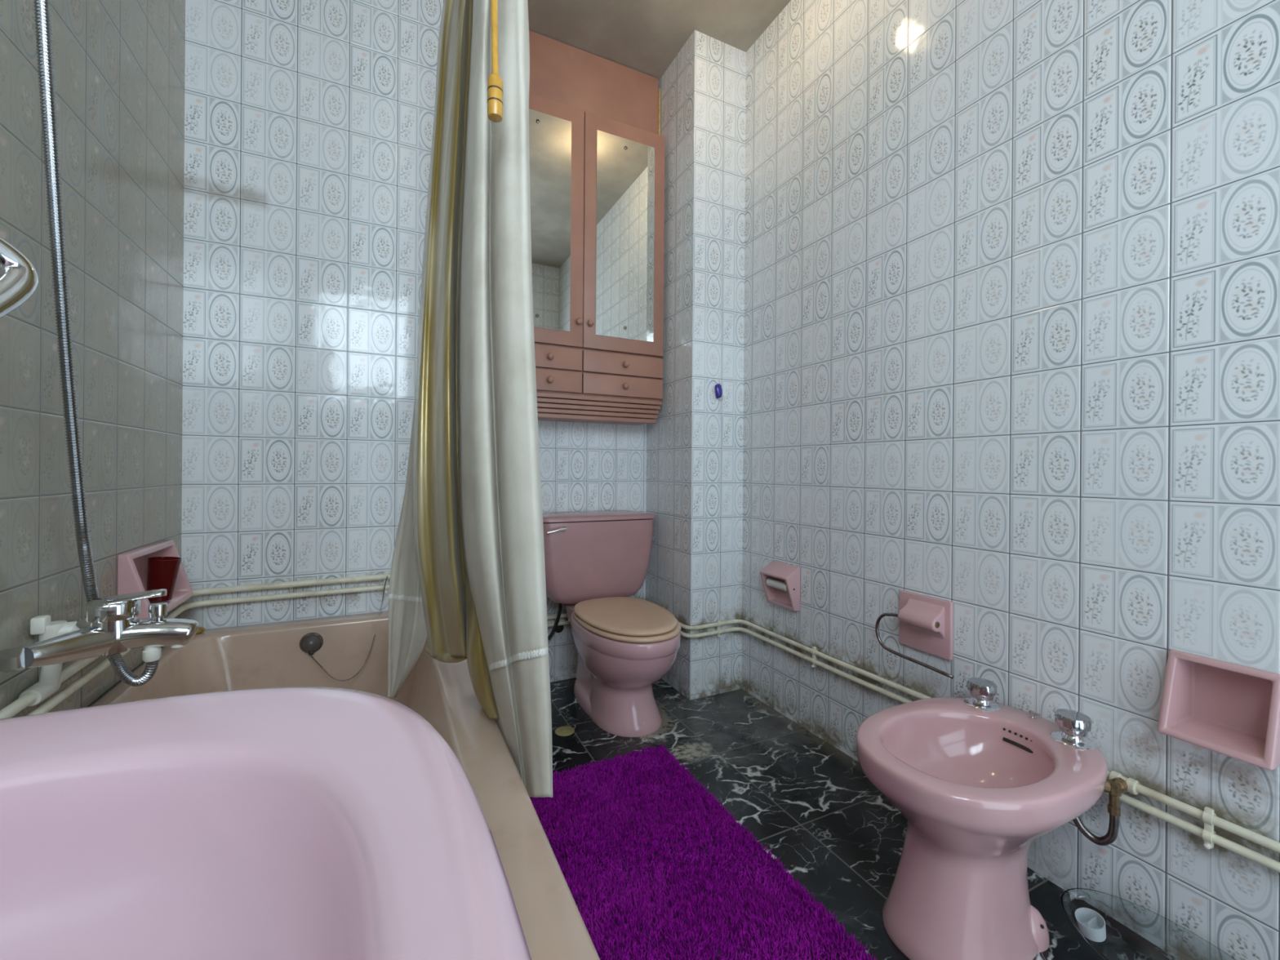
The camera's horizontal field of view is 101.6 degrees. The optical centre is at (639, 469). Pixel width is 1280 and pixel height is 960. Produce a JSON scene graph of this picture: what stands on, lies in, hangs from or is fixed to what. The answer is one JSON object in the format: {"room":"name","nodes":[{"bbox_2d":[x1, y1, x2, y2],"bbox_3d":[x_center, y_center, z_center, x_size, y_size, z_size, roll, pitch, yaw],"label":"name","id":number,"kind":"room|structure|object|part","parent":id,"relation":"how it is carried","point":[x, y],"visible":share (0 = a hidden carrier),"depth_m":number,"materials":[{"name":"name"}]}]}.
{"room":"bathroom","nodes":[
{"label":"bathroom","id":0,"kind":"room"},
{"bbox_2d":[0,0,185,717],"bbox_3d":[-0.850,-0.452,0.469,0.001,2.835,2.508,0,0,-26],"label":"wall","id":1,"kind":"structure","parent":0,"point":[119,65],"depth_m":1.11,"materials":[{"name":"tile"}]},
{"bbox_2d":[0,236,38,318],"bbox_3d":[-0.855,-0.211,0.629,0.065,0.205,0.185,0,0,24],"label":"bracket","id":2,"kind":"object","parent":1,"relation":"attached to","point":[19,277],"visible":1,"depth_m":0.69,"materials":[{"name":"silver metal"}]},
{"bbox_2d":[0,588,199,672],"bbox_3d":[-0.933,0.283,0.918,0.242,0.129,0.206,0,0,-26],"label":"mixer tap","id":3,"kind":"object","parent":1,"relation":"attached to","point":[111,625],"visible":0.98,"depth_m":0.91,"materials":[{"name":"silver metal"}]},
{"bbox_2d":[33,0,159,686],"bbox_3d":[-0.925,-0.346,0.873,0.150,1.494,0.337,0,0,-20],"label":"shower hose","id":4,"kind":"object","parent":3,"relation":"attached to","point":[42,20],"visible":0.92,"depth_m":0.90,"materials":[{"name":"metal"}]},
{"bbox_3d":[-0.918,0.230,0.939,0.101,0.023,0.060,0,0,-26],"label":"lever","id":5,"kind":"part","parent":3,"relation":"part of","materials":[{"name":"silver metal"}]},
{"bbox_2d":[142,646,161,662],"bbox_3d":[-0.890,0.332,0.953,0.026,0.032,0.026,0,0,-26],"label":"outlet","id":6,"kind":"object","parent":3,"relation":"attached to","point":[149,654],"depth_m":0.94,"materials":[{"name":"white plastic"}]},
{"bbox_3d":[-0.883,0.262,0.957,0.027,0.035,0.027,0,0,-26],"label":"diverter knob","id":7,"kind":"part","parent":3,"relation":"part of","materials":[{"name":"silver metal"}]},
{"bbox_3d":[-0.888,0.299,0.954,0.130,0.056,0.054,0,0,-26],"label":"spout","id":8,"kind":"part","parent":3,"relation":"part of","materials":[{"name":"silver metal"}]},
{"bbox_2d":[117,539,193,618],"bbox_3d":[-1.269,0.280,1.353,0.106,0.165,0.290,0,0,-26],"label":"soap niche","id":9,"kind":"object","parent":1,"relation":"attached to","point":[131,565],"visible":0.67,"depth_m":1.36,"materials":[{"name":"pink ceramic"}]},
{"bbox_2d":[146,556,182,601],"bbox_3d":[-1.248,0.286,1.371,0.069,0.114,0.068,0,0,-26],"label":"cup","id":10,"kind":"object","parent":9,"relation":"in","point":[162,572],"visible":0.94,"depth_m":1.35,"materials":[{"name":"red plastic"}]},
{"bbox_2d":[0,573,390,719],"bbox_3d":[-0.603,0.334,0.896,0.819,0.145,1.937,0,0,-26],"label":"pipe","id":11,"kind":"object","parent":1,"relation":"attached to","point":[51,677],"visible":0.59,"depth_m":0.93,"materials":[{"name":"metal"}]},
{"bbox_2d":[26,584,389,715],"bbox_3d":[-0.606,0.362,0.895,0.824,0.157,1.936,0,0,-26],"label":"pipe","id":12,"kind":"object","parent":1,"relation":"attached to","point":[49,704],"visible":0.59,"depth_m":1.58,"materials":[{"name":"metal"}]},
{"bbox_2d":[0,686,531,959],"bbox_3d":[-0.287,0.251,-0.005,0.610,0.188,0.726,0,0,-26],"label":"washbasin","id":13,"kind":"object","parent":1,"relation":"attached to","point":[286,823],"visible":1,"depth_m":0.27,"materials":[{"name":"pink ceramic"}]},
{"bbox_2d":[181,0,444,629],"bbox_3d":[-1.018,-0.453,1.781,0.843,2.835,0.001,0,0,-26],"label":"wall","id":14,"kind":"structure","parent":0,"point":[308,124],"depth_m":1.73,"materials":[{"name":"tile"}]},
{"bbox_2d":[383,571,387,594],"bbox_3d":[-0.888,0.393,1.824,0.012,0.076,0.025,0,0,-26],"label":"clip","id":15,"kind":"object","parent":14,"relation":"attached to","point":[385,574],"visible":0.94,"depth_m":1.82,"materials":[{"name":"paint"}]},
{"bbox_2d":[537,420,646,682],"bbox_3d":[-0.361,-0.448,2.402,0.880,2.835,0.001,0,0,-26],"label":"wall","id":16,"kind":"structure","parent":0,"point":[584,466],"depth_m":2.45,"materials":[{"name":"tile"}]},
{"bbox_2d":[555,625,564,632],"bbox_3d":[-0.371,0.724,2.393,0.044,0.044,0.013,0,0,-26],"label":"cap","id":17,"kind":"object","parent":16,"relation":"attached to","point":[559,628],"visible":0.74,"depth_m":2.39,"materials":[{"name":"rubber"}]},
{"bbox_2d":[528,93,665,425],"bbox_3d":[-0.279,-0.877,2.311,0.780,1.316,0.229,0,0,-26],"label":"upper cabinet","id":18,"kind":"object","parent":16,"relation":"attached to","point":[597,182],"visible":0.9,"depth_m":2.26,"materials":[{"name":"paint"}]},
{"bbox_2d":[528,108,571,331],"bbox_3d":[-0.418,-1.026,2.143,0.279,0.884,0.005,0,0,-26],"label":"mirror","id":19,"kind":"object","parent":18,"relation":"attached to","point":[549,132],"depth_m":2.16,"materials":[{"name":"clear glass"}]},
{"bbox_3d":[-0.370,-0.373,2.158,0.028,0.028,0.026,0,0,-26],"label":"knob","id":20,"kind":"part","parent":18,"relation":"part of","materials":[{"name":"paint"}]},
{"bbox_3d":[-0.369,-0.469,2.158,0.028,0.028,0.026,0,0,-26],"label":"knob","id":21,"kind":"part","parent":18,"relation":"part of","materials":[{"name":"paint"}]},
{"bbox_3d":[-0.419,-1.031,2.155,0.389,1.011,0.021,0,0,-26],"label":"door","id":22,"kind":"part","parent":18,"relation":"part of","materials":[{"name":"paint"}]},
{"bbox_3d":[-0.424,-0.470,2.155,0.386,0.089,0.018,0,0,-26],"label":"drawer","id":23,"kind":"part","parent":18,"relation":"part of","materials":[{"name":"paint"}]},
{"bbox_3d":[-0.425,-0.374,2.155,0.386,0.087,0.018,0,0,-26],"label":"drawer","id":24,"kind":"part","parent":18,"relation":"part of","materials":[{"name":"paint"}]},
{"bbox_3d":[-0.257,-0.628,2.209,0.028,0.028,0.026,0,0,-26],"label":"knob","id":25,"kind":"part","parent":18,"relation":"part of","materials":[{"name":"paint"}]},
{"bbox_3d":[-0.212,-0.628,2.231,0.028,0.028,0.026,0,0,-26],"label":"knob","id":26,"kind":"part","parent":18,"relation":"part of","materials":[{"name":"paint"}]},
{"bbox_2d":[528,30,657,134],"bbox_3d":[-0.309,-1.691,2.303,0.868,0.342,0.025,0,0,-26],"label":"wall","id":27,"kind":"structure","parent":18,"relation":"attached to","point":[560,72],"depth_m":2.33,"materials":[{"name":"paint"}]},
{"bbox_3d":[-0.072,-0.371,2.327,0.386,0.087,0.018,0,0,-26],"label":"drawer","id":28,"kind":"part","parent":18,"relation":"part of","materials":[{"name":"paint"}]},
{"bbox_3d":[-0.071,-0.467,2.327,0.386,0.089,0.018,0,0,-26],"label":"drawer","id":29,"kind":"part","parent":18,"relation":"part of","materials":[{"name":"paint"}]},
{"bbox_3d":[-0.067,-1.028,2.326,0.389,1.011,0.021,0,0,-26],"label":"door","id":30,"kind":"part","parent":18,"relation":"part of","materials":[{"name":"paint"}]},
{"bbox_2d":[595,129,654,342],"bbox_3d":[-0.063,-1.024,2.315,0.282,0.884,0.005,0,0,-26],"label":"mirror","id":31,"kind":"object","parent":18,"relation":"attached to","point":[624,165],"depth_m":2.31,"materials":[{"name":"clear glass"}]},
{"bbox_3d":[-0.062,-0.371,2.307,0.028,0.028,0.026,0,0,-26],"label":"knob","id":32,"kind":"part","parent":18,"relation":"part of","materials":[{"name":"paint"}]},
{"bbox_3d":[-0.062,-0.467,2.307,0.028,0.028,0.026,0,0,-26],"label":"knob","id":33,"kind":"part","parent":18,"relation":"part of","materials":[{"name":"paint"}]},
{"bbox_2d":[527,0,791,81],"bbox_3d":[-0.003,-1.863,1.026,1.991,0.001,2.780,0,0,-26],"label":"ceiling","id":34,"kind":"structure","parent":0,"point":[646,37],"depth_m":2.18,"materials":[{"name":"paint"}]},
{"bbox_3d":[-0.149,-1.810,0.804,0.021,0.104,2.498,0,0,-26],"label":"rail","id":35,"kind":"object","parent":34,"relation":"hanging from","visible":0},
{"bbox_2d":[387,0,552,797],"bbox_3d":[-0.403,-0.508,1.149,0.232,2.447,0.737,0,0,-29],"label":"shower curtain","id":36,"kind":"object","parent":35,"relation":"hanging from","point":[468,573],"visible":0.97,"depth_m":1.00,"materials":[{"name":"white fabric"}]},
{"bbox_3d":[-0.439,-0.639,1.252,0.175,2.185,0.523,0,0,-26],"label":"gold panel","id":37,"kind":"part","parent":36,"relation":"part of","materials":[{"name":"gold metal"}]},
{"bbox_3d":[-0.285,-0.507,1.054,0.132,2.447,0.454,0,0,-26],"label":"white panel","id":38,"kind":"part","parent":36,"relation":"part of","materials":[{"name":"white fabric"}]},
{"bbox_2d":[487,0,502,122],"bbox_3d":[-0.236,-1.166,0.898,0.026,1.149,0.062,0,0,12],"label":"wand","id":39,"kind":"object","parent":35,"relation":"hanging from","point":[495,82],"visible":1,"depth_m":0.88,"materials":[{"name":"brown wood"}]},
{"bbox_3d":[-0.234,-1.199,0.901,0.016,1.081,0.055,0,0,22],"label":"rod","id":40,"kind":"part","parent":39,"relation":"part of","materials":[{"name":"brown wood"}]},
{"bbox_3d":[-0.244,-0.628,0.880,0.025,0.074,0.025,0,0,-26],"label":"handle","id":41,"kind":"part","parent":39,"relation":"part of","materials":[{"name":"brown wood"}]},
{"bbox_2d":[645,30,694,699],"bbox_3d":[0.128,-0.445,2.402,0.001,2.835,0.427,0,0,-26],"label":"wall","id":42,"kind":"structure","parent":0,"point":[668,440],"depth_m":2.33,"materials":[{"name":"tile"}]},
{"bbox_2d":[657,88,660,134],"bbox_3d":[0.090,-1.680,2.486,0.008,0.265,0.014,0,0,-26],"label":"trim","id":43,"kind":"structure","parent":42,"relation":"attached to","point":[659,89],"depth_m":2.48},
{"bbox_2d":[689,30,746,699],"bbox_3d":[0.341,-0.443,2.268,0.268,2.835,0.001,0,0,-26],"label":"wall","id":44,"kind":"structure","parent":0,"point":[720,67],"depth_m":2.27,"materials":[{"name":"tile"}]},
{"bbox_2d":[715,619,720,637],"bbox_3d":[0.337,0.682,2.247,0.012,0.074,0.025,0,0,-26],"label":"clip","id":45,"kind":"object","parent":44,"relation":"attached to","point":[717,620],"visible":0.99,"depth_m":2.24,"materials":[{"name":"paint"}]},
{"bbox_2d":[715,383,724,399],"bbox_3d":[0.344,-0.338,2.249,0.037,0.073,0.034,0,0,-26],"label":"wall hook","id":46,"kind":"object","parent":44,"relation":"attached to","point":[718,390],"visible":1,"depth_m":2.25,"materials":[{"name":"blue plastic"}]},
{"bbox_2d":[546,613,1279,853],"bbox_3d":[0.642,0.667,1.523,2.979,0.041,0.871,0,0,42],"label":"pipe","id":47,"kind":"object","parent":44,"relation":"attached to","point":[1265,842],"visible":0.63,"depth_m":1.08,"materials":[{"name":"metal"}]},
{"bbox_2d":[1103,770,1140,816],"bbox_3d":[1.003,0.683,1.098,0.073,0.072,0.050,0,0,-26],"label":"valve","id":48,"kind":"object","parent":47,"relation":"attached to","point":[1117,784],"visible":0.91,"depth_m":1.09,"materials":[{"name":"paint"}]},
{"bbox_2d":[1072,813,1119,845],"bbox_3d":[0.969,0.756,1.133,0.017,0.090,0.108,0,0,-32],"label":"supply hose","id":49,"kind":"object","parent":48,"relation":"attached to","point":[1110,837],"visible":0.78,"depth_m":1.10,"materials":[{"name":"metal"}]},
{"bbox_3d":[0.978,0.663,1.097,0.022,0.027,0.025,0,0,10],"label":"valve knob","id":50,"kind":"part","parent":48,"relation":"part of","materials":[{"name":"gold metal"}]},
{"bbox_2d":[550,677,1105,959],"bbox_3d":[-0.024,0.972,1.026,1.991,0.001,2.780,0,0,-26],"label":"floor","id":51,"kind":"structure","parent":0,"point":[813,804],"depth_m":1.57,"materials":[{"name":"black stone"}]},
{"bbox_2d":[90,610,599,959],"bbox_3d":[-0.704,0.732,1.032,0.766,0.470,1.626,0,0,-26],"label":"bathtub","id":52,"kind":"object","parent":51,"relation":"on","point":[266,655],"visible":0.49,"depth_m":1.28,"materials":[{"name":"ceramic"}]},
{"bbox_2d":[195,626,204,634],"bbox_3d":[-1.346,0.484,1.572,0.058,0.017,0.046,0,0,-26],"label":"soap bar","id":53,"kind":"object","parent":52,"relation":"on","point":[201,628],"visible":0.27,"depth_m":1.57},
{"bbox_2d":[301,575,387,680],"bbox_3d":[-0.941,0.515,1.691,0.252,0.297,0.101,0,0,-39],"label":"plug","id":54,"kind":"object","parent":52,"relation":"attached to","point":[311,644],"visible":1,"depth_m":1.64,"materials":[{"name":"rubber"}]},
{"bbox_2d":[555,725,574,736],"bbox_3d":[-0.279,0.968,1.935,0.072,0.005,0.072,0,0,-26],"label":"floor drain","id":55,"kind":"object","parent":51,"relation":"on","point":[566,731],"visible":1,"depth_m":1.93,"materials":[{"name":"gold metal"}]},
{"bbox_2d":[542,510,680,737],"bbox_3d":[-0.093,0.582,2.120,0.552,0.779,0.740,0,0,-26],"label":"toilet","id":56,"kind":"object","parent":51,"relation":"on","point":[595,561],"visible":0.91,"depth_m":2.11,"materials":[{"name":"pink ceramic"}]},
{"bbox_3d":[-0.345,0.250,2.171,0.090,0.028,0.027,0,0,-26],"label":"flush lever","id":57,"kind":"part","parent":56,"relation":"part of","materials":[{"name":"silver metal"}]},
{"bbox_3d":[-0.210,0.406,2.363,0.540,0.363,0.199,0,0,-26],"label":"tank","id":58,"kind":"part","parent":56,"relation":"part of","materials":[{"name":"pink ceramic"}]},
{"bbox_3d":[-0.207,0.207,2.360,0.552,0.030,0.206,0,0,-26],"label":"tank lid","id":59,"kind":"part","parent":56,"relation":"part of","materials":[{"name":"pink ceramic"}]},
{"bbox_3d":[-0.055,0.560,2.026,0.348,0.018,0.520,0,0,-26],"label":"lid","id":60,"kind":"part","parent":56,"relation":"part of","materials":[{"name":"plastic"}]},
{"bbox_3d":[-0.049,0.581,2.025,0.363,0.018,0.531,0,0,-26],"label":"seat","id":61,"kind":"part","parent":56,"relation":"part of","materials":[{"name":"plastic"}]},
{"bbox_2d":[529,742,876,959],"bbox_3d":[0.062,0.959,1.258,0.534,0.025,1.013,0,0,-26],"label":"rug","id":62,"kind":"object","parent":51,"relation":"on","point":[652,866],"visible":0.91,"depth_m":1.23,"materials":[{"name":"purple carpet"}]},
{"bbox_2d":[856,677,1107,959],"bbox_3d":[0.728,0.754,1.142,0.524,0.447,0.386,0,0,-26],"label":"bidet","id":63,"kind":"object","parent":51,"relation":"on","point":[975,779],"visible":1,"depth_m":1.05,"materials":[{"name":"pink ceramic"}]},
{"bbox_2d":[963,677,1000,711],"bbox_3d":[0.861,0.562,1.315,0.078,0.061,0.078,0,0,-26],"label":"tap","id":64,"kind":"object","parent":63,"relation":"on","point":[982,691],"depth_m":1.30,"materials":[{"name":"silver metal"}]},
{"bbox_3d":[0.939,0.584,1.245,0.018,0.016,0.024,0,0,-26],"label":"waste lever","id":65,"kind":"part","parent":63,"relation":"part of","materials":[{"name":"silver metal"}]},
{"bbox_2d":[1049,708,1096,750],"bbox_3d":[0.945,0.562,1.141,0.078,0.061,0.078,0,0,-26],"label":"tap","id":66,"kind":"object","parent":63,"relation":"on","point":[1073,727],"depth_m":1.12,"materials":[{"name":"silver metal"}]},
{"bbox_2d":[1061,888,1235,959],"bbox_3d":[1.004,0.931,0.974,0.145,0.078,0.370,0,0,-26],"label":"plastic tray","id":67,"kind":"object","parent":51,"relation":"on","point":[1117,928],"visible":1,"depth_m":1.05,"materials":[{"name":"plastic"}]},
{"bbox_2d":[1075,907,1106,942],"bbox_3d":[0.918,0.928,1.065,0.051,0.040,0.048,0,0,-26],"label":"cup","id":68,"kind":"object","parent":67,"relation":"on","point":[1089,923],"depth_m":1.06,"materials":[{"name":"plastic"}]},
{"bbox_2d":[741,0,1279,959],"bbox_3d":[0.975,-0.438,1.268,0.001,2.835,2.353,0,0,-26],"label":"wall","id":69,"kind":"structure","parent":0,"point":[1011,326],"depth_m":1.27,"materials":[{"name":"tile"}]},
{"bbox_2d":[760,560,799,611],"bbox_3d":[0.548,0.456,2.056,0.068,0.170,0.161,0,0,-26],"label":"toilet paper holder","id":70,"kind":"object","parent":69,"relation":"attached to","point":[780,580],"visible":1,"depth_m":2.05,"materials":[{"name":"pink ceramic"}]},
{"bbox_2d":[810,646,817,667],"bbox_3d":[0.636,0.682,1.904,0.025,0.074,0.012,0,0,-26],"label":"clip","id":71,"kind":"object","parent":69,"relation":"attached to","point":[814,648],"visible":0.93,"depth_m":1.90,"materials":[{"name":"paint"}]},
{"bbox_2d":[547,620,1279,872],"bbox_3d":[0.641,0.701,1.523,2.979,0.041,0.871,0,0,42],"label":"pipe","id":72,"kind":"object","parent":69,"relation":"attached to","point":[1259,858],"visible":0.6,"depth_m":1.08,"materials":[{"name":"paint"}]},
{"bbox_2d":[875,590,953,679],"bbox_3d":[0.808,0.464,1.524,0.066,0.193,0.248,0,0,-26],"label":"towel holder","id":73,"kind":"object","parent":69,"relation":"attached to","point":[926,622],"visible":1,"depth_m":1.50,"materials":[{"name":"pink ceramic"}]},
{"bbox_3d":[0.834,0.450,1.529,0.014,0.164,0.164,0,0,-26],"label":"plate","id":74,"kind":"part","parent":73,"relation":"part of","materials":[{"name":"pink ceramic"}]},
{"bbox_2d":[1202,806,1216,848],"bbox_3d":[1.079,0.679,0.990,0.025,0.074,0.012,0,0,-26],"label":"clip","id":75,"kind":"object","parent":69,"relation":"attached to","point":[1208,813],"visible":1,"depth_m":0.99,"materials":[{"name":"paint"}]},
{"bbox_2d":[1156,649,1279,770],"bbox_3d":[1.098,0.440,0.986,0.104,0.156,0.152,0,0,-26],"label":"soap dish","id":76,"kind":"object","parent":69,"relation":"attached to","point":[1230,709],"visible":1,"depth_m":1.00,"materials":[{"name":"pink ceramic"}]}
]}

